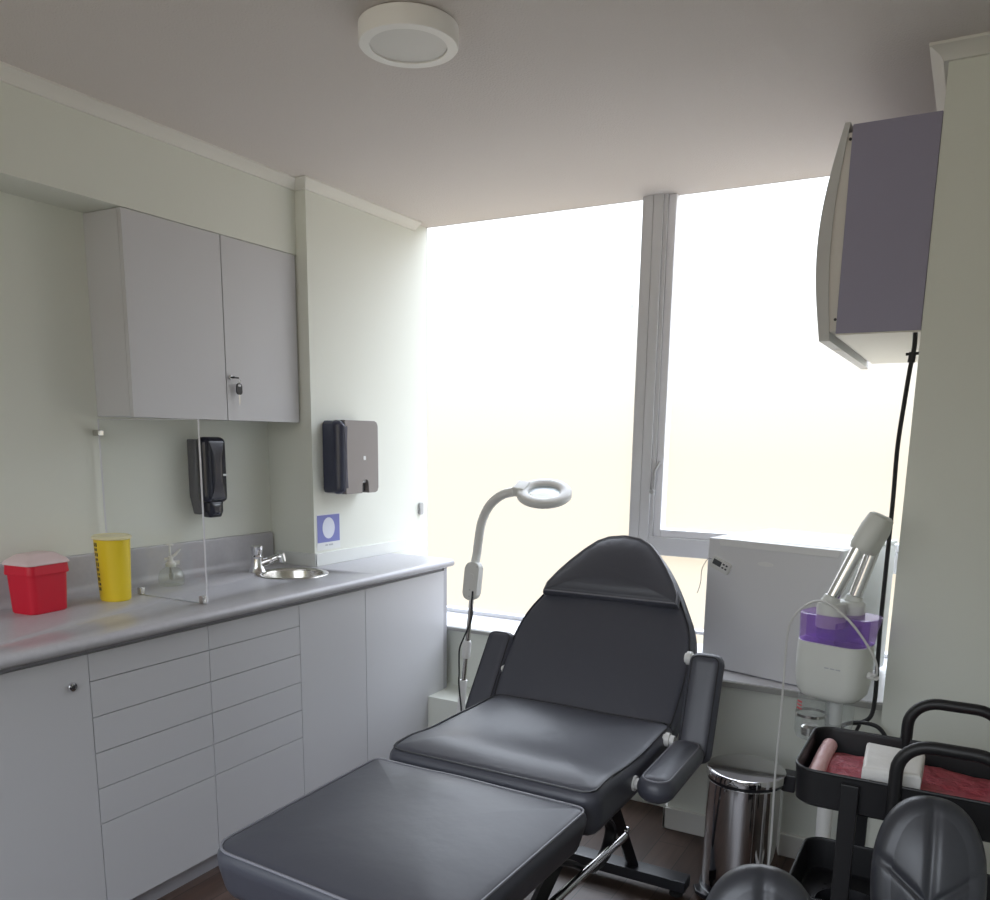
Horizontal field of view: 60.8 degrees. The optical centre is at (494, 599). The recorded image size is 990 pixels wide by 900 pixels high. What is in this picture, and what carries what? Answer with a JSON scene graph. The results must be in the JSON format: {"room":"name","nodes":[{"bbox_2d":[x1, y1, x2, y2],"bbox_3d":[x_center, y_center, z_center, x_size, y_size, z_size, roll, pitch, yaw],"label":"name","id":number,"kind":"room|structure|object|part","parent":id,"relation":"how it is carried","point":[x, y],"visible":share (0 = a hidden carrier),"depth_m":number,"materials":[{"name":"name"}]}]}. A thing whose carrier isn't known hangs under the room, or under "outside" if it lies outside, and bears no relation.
{"room":"examination room","nodes":[
{"label":"examination room","id":0,"kind":"room"},
{"bbox_2d":[0,191,271,563],"bbox_3d":[-2.004,-0.196,2.106,0.200,2.456,3.815,7,12,29],"label":"wall","id":1,"kind":"structure","parent":0,"point":[51,495],"depth_m":2.83,"materials":[{"name":"white paint"}]},
{"bbox_2d":[83,207,298,422],"bbox_3d":[-1.093,-1.015,3.175,0.199,0.663,0.812,7,12,29],"label":"upper cabinet","id":2,"kind":"object","parent":1,"relation":"attached to","point":[177,310],"visible":0.99,"depth_m":2.99,"materials":[{"name":"grey laminate"}]},
{"bbox_3d":[-1.118,-0.976,2.966,0.018,0.663,0.416,7,12,29],"label":"door","id":3,"kind":"part","parent":2,"relation":"part of","materials":[{"name":"grey laminate"}]},
{"bbox_2d":[231,376,242,403],"bbox_3d":[-0.977,-0.795,3.206,0.018,0.103,0.044,7,12,29],"label":"key","id":4,"kind":"object","parent":2,"relation":"hanging from","point":[239,391],"visible":1,"depth_m":3.21,"materials":[{"name":"silver metal"}]},
{"bbox_3d":[-0.919,-1.040,3.316,0.018,0.663,0.392,7,12,29],"label":"door","id":5,"kind":"part","parent":2,"relation":"part of","materials":[{"name":"grey laminate"}]},
{"bbox_2d":[187,437,226,517],"bbox_3d":[-1.125,-0.483,3.318,0.114,0.312,0.116,7,12,29],"label":"soap dispenser","id":6,"kind":"object","parent":1,"relation":"attached to","point":[213,459],"visible":0.94,"depth_m":3.28,"materials":[{"name":"grey plastic"}]},
{"bbox_2d":[0,82,295,254],"bbox_3d":[-1.795,-1.253,1.851,0.190,0.278,3.715,7,12,29],"label":"soffit","id":7,"kind":"structure","parent":0,"point":[53,153],"depth_m":2.72,"materials":[{"name":"white paint"}]},
{"bbox_2d":[0,61,421,230],"bbox_3d":[-1.482,-1.417,2.083,0.101,0.036,4.470,7,12,29],"label":"trim","id":8,"kind":"structure","parent":7,"relation":"attached to","point":[11,75],"depth_m":2.87,"materials":[{"name":"white paint"}]},
{"bbox_2d":[268,190,427,566],"bbox_3d":[-0.751,-0.551,4.057,0.445,2.456,0.871,7,12,29],"label":"wall pier","id":9,"kind":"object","parent":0,"point":[361,277],"visible":0.43,"depth_m":3.73,"materials":[{"name":"white paint"}]},
{"bbox_2d":[316,512,339,550],"bbox_3d":[-0.727,-0.299,3.688,0.003,0.156,0.155,7,12,29],"label":"paper sign","id":10,"kind":"object","parent":9,"relation":"attached to","point":[327,525],"visible":1,"depth_m":3.69,"materials":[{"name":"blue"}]},
{"bbox_2d":[276,539,405,566],"bbox_3d":[-0.703,-0.234,3.962,0.225,0.055,0.675,7,12,29],"label":"backsplash","id":11,"kind":"structure","parent":9,"relation":"attached to","point":[331,557],"depth_m":3.77,"materials":[{"name":"grey laminate"}]},
{"bbox_2d":[322,420,377,493],"bbox_3d":[-0.629,-0.625,3.692,0.102,0.312,0.260,7,12,29],"label":"paper towel dispenser","id":12,"kind":"object","parent":9,"relation":"attached to","point":[350,447],"visible":1,"depth_m":3.62,"materials":[{"name":"grey plastic"}]},
{"bbox_2d":[418,502,422,514],"bbox_3d":[-0.376,-0.464,4.280,0.014,0.060,0.027,7,12,29],"label":"wall hook","id":13,"kind":"object","parent":9,"relation":"attached to","point":[420,505],"visible":1,"depth_m":4.27,"materials":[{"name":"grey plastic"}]},
{"bbox_2d":[447,630,487,687],"bbox_3d":[0.258,0.434,4.035,1.540,0.555,0.320,7,12,29],"label":"wall","id":14,"kind":"structure","parent":0,"point":[454,638],"depth_m":4.06,"materials":[{"name":"white paint"}]},
{"bbox_2d":[447,626,490,635],"bbox_3d":[0.162,0.179,3.815,1.530,0.016,0.013,7,12,29],"label":"trim","id":15,"kind":"structure","parent":14,"relation":"attached to","point":[448,627],"depth_m":3.97,"materials":[{"name":"grey"}]},
{"bbox_2d":[428,684,665,806],"bbox_3d":[0.123,0.611,3.827,1.540,0.282,0.225,7,12,29],"label":"trim","id":16,"kind":"structure","parent":14,"relation":"attached to","point":[442,704],"depth_m":3.90,"materials":[{"name":"white paint"}]},
{"bbox_2d":[447,193,664,620],"bbox_3d":[0.181,-0.818,3.975,1.205,1.876,0.105,7,12,29],"label":"window","id":17,"kind":"structure","parent":14,"relation":"in","point":[653,205],"depth_m":3.62,"materials":[{"name":"white plastic"}]},
{"bbox_2d":[447,611,702,650],"bbox_3d":[0.235,0.156,3.944,1.530,0.025,0.290,7,12,29],"label":"trim","id":18,"kind":"structure","parent":14,"relation":"on","point":[454,619],"depth_m":4.08,"materials":[{"name":"white"}]},
{"bbox_2d":[157,800,794,899],"bbox_3d":[-0.201,1.159,1.947,3.975,0.100,5.080,7,12,29],"label":"floor","id":19,"kind":"structure","parent":0,"point":[652,843],"depth_m":2.93,"materials":[{"name":"brown wood"}]},
{"bbox_2d":[0,650,106,899],"bbox_3d":[-1.534,0.581,2.296,0.578,0.870,0.617,7,12,29],"label":"base cabinet","id":20,"kind":"object","parent":19,"relation":"on","point":[51,848],"visible":0.98,"depth_m":2.28,"materials":[{"name":"grey laminate"}]},
{"bbox_3d":[-1.296,0.189,2.088,0.015,0.015,0.615,7,12,29],"label":"rail","id":21,"kind":"part","parent":20,"relation":"part of","materials":[{"name":"grey laminate"}]},
{"bbox_2d":[0,531,454,669],"bbox_3d":[-1.067,-0.076,2.982,0.618,0.172,2.498,7,12,29],"label":"countertop","id":22,"kind":"structure","parent":20,"relation":"on","point":[87,622],"depth_m":2.94,"materials":[{"name":"laminate"}]},
{"bbox_2d":[1,551,68,614],"bbox_3d":[-1.426,-0.059,2.647,0.130,0.185,0.171,5,12,23],"label":"box","id":23,"kind":"object","parent":22,"relation":"on","point":[37,580],"visible":1,"depth_m":2.59,"materials":[{"name":"red plastic"}]},
{"bbox_3d":[-1.428,-0.132,2.626,0.130,0.033,0.154,5,12,23],"label":"lid","id":24,"kind":"part","parent":23,"relation":"part of","materials":[{"name":"grey plastic"}]},
{"bbox_2d":[91,533,131,601],"bbox_3d":[-1.282,-0.110,2.839,0.122,0.218,0.144,-8,14,-40],"label":"sharps container","id":25,"kind":"object","parent":22,"relation":"on","point":[112,551],"visible":1,"depth_m":2.79,"materials":[{"name":"yellow plastic"}]},
{"bbox_3d":[-1.281,-0.211,2.819,0.122,0.012,0.144,-8,14,-40],"label":"lid","id":26,"kind":"part","parent":25,"relation":"part of","materials":[{"name":"beige plastic"}]},
{"bbox_2d":[92,419,207,603],"bbox_3d":[-1.169,-0.306,2.860,0.512,0.599,0.024,7,12,29],"label":"screen","id":27,"kind":"object","parent":22,"relation":"on","point":[140,590],"visible":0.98,"depth_m":2.80,"materials":[{"name":"clear"}]},
{"bbox_2d":[158,544,184,585],"bbox_3d":[-1.200,-0.132,3.125,0.092,0.153,0.092,7,12,29],"label":"pump bottle","id":28,"kind":"object","parent":22,"relation":"on","point":[170,563],"visible":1,"depth_m":3.12,"materials":[{"name":"clear plastic"}]},
{"bbox_3d":[-1.193,-0.161,3.126,0.062,0.062,0.019,-7,13,-34],"label":"spout","id":29,"kind":"part","parent":28,"relation":"part of","materials":[{"name":"white plastic"}]},
{"bbox_2d":[249,544,285,572],"bbox_3d":[-0.939,-0.173,3.480,0.151,0.110,0.073,-3,11,-17],"label":"tap","id":30,"kind":"object","parent":22,"relation":"on","point":[258,563],"visible":1,"depth_m":3.45,"materials":[{"name":"silver metal"}]},
{"bbox_3d":[-0.976,-0.205,3.462,0.049,0.041,0.049,7,12,29],"label":"push knob","id":31,"kind":"part","parent":30,"relation":"part of","materials":[{"name":"silver metal"}]},
{"bbox_3d":[-0.912,-0.166,3.476,0.104,0.058,0.034,0,11,-7],"label":"spout","id":32,"kind":"part","parent":30,"relation":"part of","materials":[{"name":"silver metal"}]},
{"bbox_2d":[255,567,328,578],"bbox_3d":[-0.825,-0.054,3.450,0.292,0.116,0.292,7,12,29],"label":"sink","id":33,"kind":"object","parent":22,"relation":"in","point":[294,572],"visible":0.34,"depth_m":3.54,"materials":[{"name":"silver metal"}]},
{"bbox_2d":[86,623,218,899],"bbox_3d":[-1.282,0.499,2.746,0.570,0.870,0.428,7,12,29],"label":"drawer unit","id":34,"kind":"object","parent":19,"relation":"on","point":[151,706],"visible":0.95,"depth_m":2.59,"materials":[{"name":"grey laminate"}]},
{"bbox_3d":[-1.040,0.107,2.537,0.015,0.015,0.426,7,12,29],"label":"rail","id":35,"kind":"part","parent":34,"relation":"part of","materials":[{"name":"grey laminate"}]},
{"bbox_3d":[-1.036,0.155,2.543,0.018,0.079,0.425,7,12,29],"label":"drawer","id":36,"kind":"part","parent":34,"relation":"part of","materials":[{"name":"grey laminate"}]},
{"bbox_3d":[-1.037,0.247,2.561,0.018,0.103,0.425,7,12,29],"label":"drawer","id":37,"kind":"part","parent":34,"relation":"part of","materials":[{"name":"grey laminate"}]},
{"bbox_3d":[-1.039,0.352,2.581,0.018,0.104,0.425,7,12,29],"label":"drawer","id":38,"kind":"part","parent":34,"relation":"part of","materials":[{"name":"grey laminate"}]},
{"bbox_3d":[-1.040,0.457,2.601,0.018,0.105,0.425,7,12,29],"label":"drawer","id":39,"kind":"part","parent":34,"relation":"part of","materials":[{"name":"grey laminate"}]},
{"bbox_3d":[-1.042,0.563,2.621,0.018,0.105,0.425,7,12,29],"label":"drawer","id":40,"kind":"part","parent":34,"relation":"part of","materials":[{"name":"grey laminate"}]},
{"bbox_3d":[-1.044,0.752,2.657,0.018,0.275,0.425,7,12,29],"label":"drawer","id":41,"kind":"part","parent":34,"relation":"part of","materials":[{"name":"grey laminate"}]},
{"bbox_2d":[205,602,303,867],"bbox_3d":[-1.073,0.432,3.112,0.570,0.870,0.425,7,12,29],"label":"drawer unit","id":42,"kind":"object","parent":19,"relation":"on","point":[254,657],"visible":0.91,"depth_m":2.95,"materials":[{"name":"grey laminate"}]},
{"bbox_3d":[-0.832,0.040,2.903,0.015,0.015,0.423,7,12,29],"label":"rail","id":43,"kind":"part","parent":42,"relation":"part of","materials":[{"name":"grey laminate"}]},
{"bbox_3d":[-0.828,0.088,2.909,0.018,0.079,0.422,7,12,29],"label":"drawer","id":44,"kind":"part","parent":42,"relation":"part of","materials":[{"name":"grey laminate"}]},
{"bbox_3d":[-0.829,0.180,2.927,0.018,0.103,0.422,7,12,29],"label":"drawer","id":45,"kind":"part","parent":42,"relation":"part of","materials":[{"name":"grey laminate"}]},
{"bbox_3d":[-0.830,0.285,2.947,0.018,0.104,0.422,7,12,29],"label":"drawer","id":46,"kind":"part","parent":42,"relation":"part of","materials":[{"name":"grey laminate"}]},
{"bbox_3d":[-0.832,0.390,2.967,0.018,0.105,0.422,7,12,29],"label":"drawer","id":47,"kind":"part","parent":42,"relation":"part of","materials":[{"name":"grey laminate"}]},
{"bbox_3d":[-0.833,0.496,2.987,0.018,0.105,0.422,7,12,29],"label":"drawer","id":48,"kind":"part","parent":42,"relation":"part of","materials":[{"name":"grey laminate"}]},
{"bbox_3d":[-0.836,0.685,3.023,0.018,0.275,0.422,7,12,29],"label":"drawer","id":49,"kind":"part","parent":42,"relation":"part of","materials":[{"name":"grey laminate"}]},
{"bbox_2d":[297,586,367,794],"bbox_3d":[-0.874,0.368,3.461,0.570,0.870,0.389,7,12,29],"label":"base cabinet","id":50,"kind":"object","parent":19,"relation":"on","point":[332,633],"visible":0.36,"depth_m":3.30,"materials":[{"name":"grey laminate"}]},
{"bbox_3d":[-0.633,-0.024,3.252,0.015,0.015,0.387,7,12,29],"label":"rail","id":51,"kind":"part","parent":50,"relation":"part of","materials":[{"name":"grey laminate"}]},
{"bbox_2d":[364,567,446,760],"bbox_3d":[-0.628,0.289,3.893,0.570,0.870,0.618,7,12,29],"label":"base cabinet","id":52,"kind":"object","parent":19,"relation":"on","point":[406,617],"visible":0.38,"depth_m":3.70,"materials":[{"name":"grey laminate"}]},
{"bbox_3d":[-0.389,-0.102,3.679,0.015,0.015,0.604,7,12,29],"label":"rail","id":53,"kind":"part","parent":52,"relation":"part of","materials":[{"name":"grey laminate"}]},
{"bbox_3d":[-0.381,0.222,4.085,0.333,0.799,0.027,7,12,29],"label":"panel","id":54,"kind":"part","parent":52,"relation":"part of","materials":[{"name":"grey laminate"}]},
{"bbox_2d":[217,535,724,899],"bbox_3d":[0.076,0.451,2.400,0.898,1.128,1.775,7,12,29],"label":"chair","id":55,"kind":"object","parent":19,"relation":"on","point":[575,713],"visible":1,"depth_m":2.29,"materials":[{"name":"black leather upholstery"},{"name":"black painted steel"},{"name":"chrome"}]},
{"bbox_3d":[0.123,0.447,2.485,0.640,0.144,0.645,7,12,29],"label":"seat","id":56,"kind":"part","parent":55,"relation":"part of","materials":[{"name":"grey leather"}]},
{"bbox_3d":[0.201,0.764,2.251,0.024,0.085,0.822,7,12,29],"label":"chrome rod","id":57,"kind":"part","parent":55,"relation":"part of","materials":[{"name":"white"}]},
{"bbox_3d":[0.375,0.130,2.902,0.665,0.625,0.522,7,12,29],"label":"backrest","id":58,"kind":"part","parent":55,"relation":"part of","materials":[{"name":"grey leather"}]},
{"bbox_2d":[543,536,679,608],"bbox_3d":[0.429,-0.110,2.946,0.495,0.216,0.181,7,12,29],"label":"cushion","id":59,"kind":"object","parent":55,"relation":"on","point":[613,572],"depth_m":2.90,"materials":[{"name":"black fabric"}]},
{"bbox_2d":[631,775,638,790],"bbox_3d":[0.379,0.497,2.287,0.034,0.042,0.042,7,12,29],"label":"washer","id":60,"kind":"object","parent":55,"relation":"in","point":[634,778],"depth_m":2.27,"materials":[{"name":"white plastic"}]},
{"bbox_2d":[662,732,675,746],"bbox_3d":[0.517,0.415,2.509,0.034,0.042,0.042,7,12,29],"label":"washer","id":61,"kind":"object","parent":55,"relation":"in","point":[668,739],"depth_m":2.50,"materials":[{"name":"white plastic"}]},
{"bbox_2d":[684,651,693,664],"bbox_3d":[0.603,0.180,2.603,0.034,0.042,0.042,7,12,29],"label":"washer","id":62,"kind":"object","parent":55,"relation":"in","point":[689,654],"depth_m":2.59,"materials":[{"name":"white plastic"}]},
{"bbox_2d":[457,479,571,712],"bbox_3d":[0.001,0.166,3.410,0.630,1.308,0.279,7,12,29],"label":"lamp","id":63,"kind":"object","parent":19,"relation":"on","point":[473,572],"visible":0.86,"depth_m":3.35,"materials":[{"name":"white plastic"}]},
{"bbox_3d":[-0.116,0.340,3.486,0.084,0.777,0.029,11,15,44],"label":"power cord","id":64,"kind":"part","parent":63,"relation":"part of","materials":[{"name":"black plastic"}]},
{"bbox_2d":[468,574,473,579],"bbox_3d":[-0.097,-0.092,3.378,0.028,0.028,0.003,7,12,29],"label":"switch","id":65,"kind":"object","parent":63,"relation":"attached to","point":[470,576],"depth_m":3.38,"materials":[{"name":"white plastic"}]},
{"bbox_2d":[693,754,795,898],"bbox_3d":[0.810,0.749,2.735,0.280,0.438,0.248,7,12,29],"label":"pedal bin","id":66,"kind":"object","parent":19,"relation":"on","point":[739,795],"visible":0.88,"depth_m":2.64,"materials":[{"name":"silver metal"}]},
{"bbox_3d":[0.803,0.547,2.701,0.247,0.029,0.247,7,12,29],"label":"lid","id":67,"kind":"part","parent":66,"relation":"part of","materials":[{"name":"silver metal"}]},
{"bbox_2d":[706,864,811,899],"bbox_3d":[0.331,0.842,1.105,0.450,0.850,0.482,4,11,15],"label":"stool","id":68,"kind":"object","parent":19,"relation":"on","point":[747,881],"visible":1,"depth_m":1.21,"materials":[{"name":"grey leather"}]},
{"bbox_2d":[767,511,893,864],"bbox_3d":[0.969,0.381,2.439,0.320,1.282,0.301,-9,15,-43],"label":"steamer","id":69,"kind":"object","parent":19,"relation":"on","point":[837,670],"visible":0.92,"depth_m":2.32,"materials":[{"name":"white plastic"}]},
{"bbox_2d":[794,696,827,739],"bbox_3d":[0.907,0.332,2.425,0.087,0.131,0.087,7,12,29],"label":"glass jar","id":70,"kind":"object","parent":69,"relation":"on","point":[806,728],"depth_m":2.42,"materials":[{"name":"clear glass"}]},
{"bbox_3d":[0.909,0.506,2.419,0.165,1.042,0.279,-2,11,-15],"label":"power cord","id":71,"kind":"part","parent":69,"relation":"part of","materials":[{"name":"white plastic"}]},
{"bbox_2d":[821,593,839,604],"bbox_3d":[0.920,-0.001,2.317,0.049,0.036,0.050,-9,15,-43],"label":"socket","id":72,"kind":"object","parent":69,"relation":"attached to","point":[833,598],"depth_m":2.30,"materials":[{"name":"white"}]},
{"bbox_2d":[844,593,862,601],"bbox_3d":[1.000,-0.003,2.357,0.050,0.030,0.050,-9,15,-43],"label":"socket","id":73,"kind":"object","parent":69,"relation":"attached to","point":[850,597],"depth_m":2.34,"materials":[{"name":"white"}]},
{"bbox_2d":[789,699,989,899],"bbox_3d":[0.926,0.691,1.798,0.565,0.905,0.373,7,12,29],"label":"trolley","id":74,"kind":"object","parent":19,"relation":"on","point":[842,864],"visible":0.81,"depth_m":1.73,"materials":[{"name":"black"}]},
{"bbox_2d":[814,888,869,899],"bbox_3d":[0.754,0.670,1.802,0.144,0.042,0.144,7,12,29],"label":"dish","id":75,"kind":"object","parent":74,"relation":"on","point":[824,894],"visible":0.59,"depth_m":1.86,"materials":[{"name":"black plastic"}]},
{"bbox_3d":[0.702,0.714,1.746,0.034,0.705,0.012,7,12,29],"label":"post","id":76,"kind":"part","parent":74,"relation":"part of","materials":[{"name":"black plastic"}]},
{"bbox_3d":[0.857,0.664,2.018,0.034,0.705,0.012,7,12,29],"label":"post","id":77,"kind":"part","parent":74,"relation":"part of","materials":[{"name":"black"}]},
{"bbox_2d":[789,837,989,899],"bbox_3d":[0.927,0.659,1.792,0.565,0.082,0.308,7,12,29],"label":"tray","id":78,"kind":"object","parent":74,"relation":"on","point":[812,866],"depth_m":1.99,"materials":[{"name":"black plastic"}]},
{"bbox_2d":[795,726,989,842],"bbox_3d":[0.930,0.386,1.740,0.565,0.082,0.308,7,12,29],"label":"tray","id":79,"kind":"object","parent":74,"relation":"on","point":[850,796],"depth_m":1.71,"materials":[{"name":"black"}]},
{"bbox_2d":[809,738,989,802],"bbox_3d":[0.912,0.379,1.743,0.488,0.040,0.247,7,12,29],"label":"film","id":80,"kind":"object","parent":74,"relation":"on","point":[935,779],"visible":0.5,"depth_m":1.80,"materials":[{"name":"pink"}]},
{"bbox_2d":[861,743,924,788],"bbox_3d":[0.823,0.350,1.751,0.116,0.050,0.161,7,12,29],"label":"pack","id":81,"kind":"object","parent":80,"relation":"on","point":[878,758],"visible":0.63,"depth_m":1.70,"materials":[{"name":"white paper"}]},
{"bbox_3d":[0.860,0.358,1.593,0.215,0.176,0.024,7,12,29],"label":"handle","id":82,"kind":"part","parent":74,"relation":"part of","materials":[{"name":"black plastic"}]},
{"bbox_3d":[1.013,0.308,1.861,0.215,0.176,0.024,7,12,29],"label":"handle","id":83,"kind":"part","parent":74,"relation":"part of","materials":[{"name":"black plastic"}]},
{"bbox_2d":[870,795,986,899],"bbox_3d":[0.681,0.798,1.362,0.450,0.851,0.487,5,12,22],"label":"chair backrest","id":84,"kind":"object","parent":19,"relation":"on","point":[926,847],"visible":1,"depth_m":1.44,"materials":[{"name":"grey leather"}]},
{"bbox_2d":[0,0,989,227],"bbox_3d":[-0.240,-1.328,1.342,3.975,0.100,4.786,7,12,29],"label":"ceiling","id":85,"kind":"structure","parent":0,"point":[541,106],"depth_m":2.42,"materials":[{"name":"white paint"}]},
{"bbox_2d":[358,1,458,67],"bbox_3d":[-0.214,-1.395,2.091,0.248,0.048,0.248,7,12,29],"label":"ceiling light","id":86,"kind":"object","parent":85,"relation":"attached to","point":[402,34],"visible":1,"depth_m":2.04,"materials":[{"name":"white plastic"}]},
{"bbox_2d":[370,29,446,61],"bbox_3d":[-0.214,-1.377,2.094,0.192,0.004,0.192,7,12,29],"label":"diffuser","id":87,"kind":"object","parent":86,"relation":"attached to","point":[386,45],"depth_m":2.09,"materials":[{"name":"white plastic"}]},
{"bbox_2d":[667,686,881,846],"bbox_3d":[1.153,0.561,3.324,0.728,0.595,0.705,7,12,29],"label":"wall","id":88,"kind":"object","parent":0,"point":[747,723],"visible":0.14,"depth_m":3.00,"materials":[{"name":"white paint"}]},
{"bbox_2d":[662,802,806,858],"bbox_3d":[1.007,0.855,3.133,0.740,0.085,0.177,7,12,29],"label":"baseboard","id":89,"kind":"structure","parent":88,"relation":"attached to","point":[681,820],"depth_m":3.17,"materials":[{"name":"white paint"}]},
{"bbox_2d":[648,193,898,657],"bbox_3d":[1.167,-0.720,3.422,1.063,1.836,0.120,7,12,29],"label":"window","id":90,"kind":"structure","parent":88,"relation":"attached to","point":[667,541],"depth_m":3.62,"materials":[{"name":"white plastic"}]},
{"bbox_2d":[697,647,886,703],"bbox_3d":[1.131,0.262,3.235,0.743,0.025,0.665,7,12,29],"label":"window sill","id":91,"kind":"structure","parent":88,"relation":"attached to","point":[731,676],"depth_m":3.01,"materials":[{"name":"white"}]},
{"bbox_2d":[702,529,897,684],"bbox_3d":[1.131,0.015,3.153,0.479,0.492,0.504,-10,15,-44],"label":"mini fridge","id":92,"kind":"object","parent":91,"relation":"on","point":[749,610],"visible":0.69,"depth_m":3.01,"materials":[{"name":"white metal"}]},
{"bbox_2d":[697,556,731,592],"bbox_3d":[0.805,-0.089,3.126,0.024,0.153,0.153,-7,13,-36],"label":"thermometer","id":93,"kind":"object","parent":92,"relation":"attached to","point":[717,563],"visible":1,"depth_m":3.09,"materials":[{"name":"white plastic"}]},
{"bbox_2d":[722,680,882,710],"bbox_3d":[0.961,0.316,2.947,0.753,0.019,0.014,7,12,29],"label":"trim","id":94,"kind":"structure","parent":88,"relation":"attached to","point":[776,691],"depth_m":2.93,"materials":[{"name":"grey"}]},
{"bbox_2d":[868,55,989,873],"bbox_3d":[1.925,-0.235,2.584,1.162,2.456,1.110,7,12,29],"label":"wall pier","id":95,"kind":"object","parent":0,"point":[939,647],"visible":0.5,"depth_m":2.30,"materials":[{"name":"white paint"}]},
{"bbox_2d":[816,110,943,735],"bbox_3d":[1.283,-0.501,2.827,0.326,1.753,1.077,7,12,29],"label":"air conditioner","id":96,"kind":"object","parent":95,"relation":"attached to","point":[875,228],"depth_m":2.31,"materials":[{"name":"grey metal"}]},
{"bbox_3d":[1.295,-0.816,2.753,0.216,0.004,0.971,7,12,29],"label":"panel","id":97,"kind":"part","parent":96,"relation":"part of","materials":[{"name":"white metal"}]},
{"bbox_3d":[1.112,-0.149,2.404,0.146,1.216,0.074,7,12,29],"label":"power cord","id":98,"kind":"part","parent":96,"relation":"part of","materials":[{"name":"black plastic"}]},
{"bbox_2d":[929,31,989,110],"bbox_3d":[1.790,-1.422,2.341,1.008,0.036,1.026,7,12,29],"label":"trim","id":99,"kind":"structure","parent":95,"relation":"attached to","point":[942,52],"depth_m":2.14,"materials":[{"name":"white paint"}]}
]}

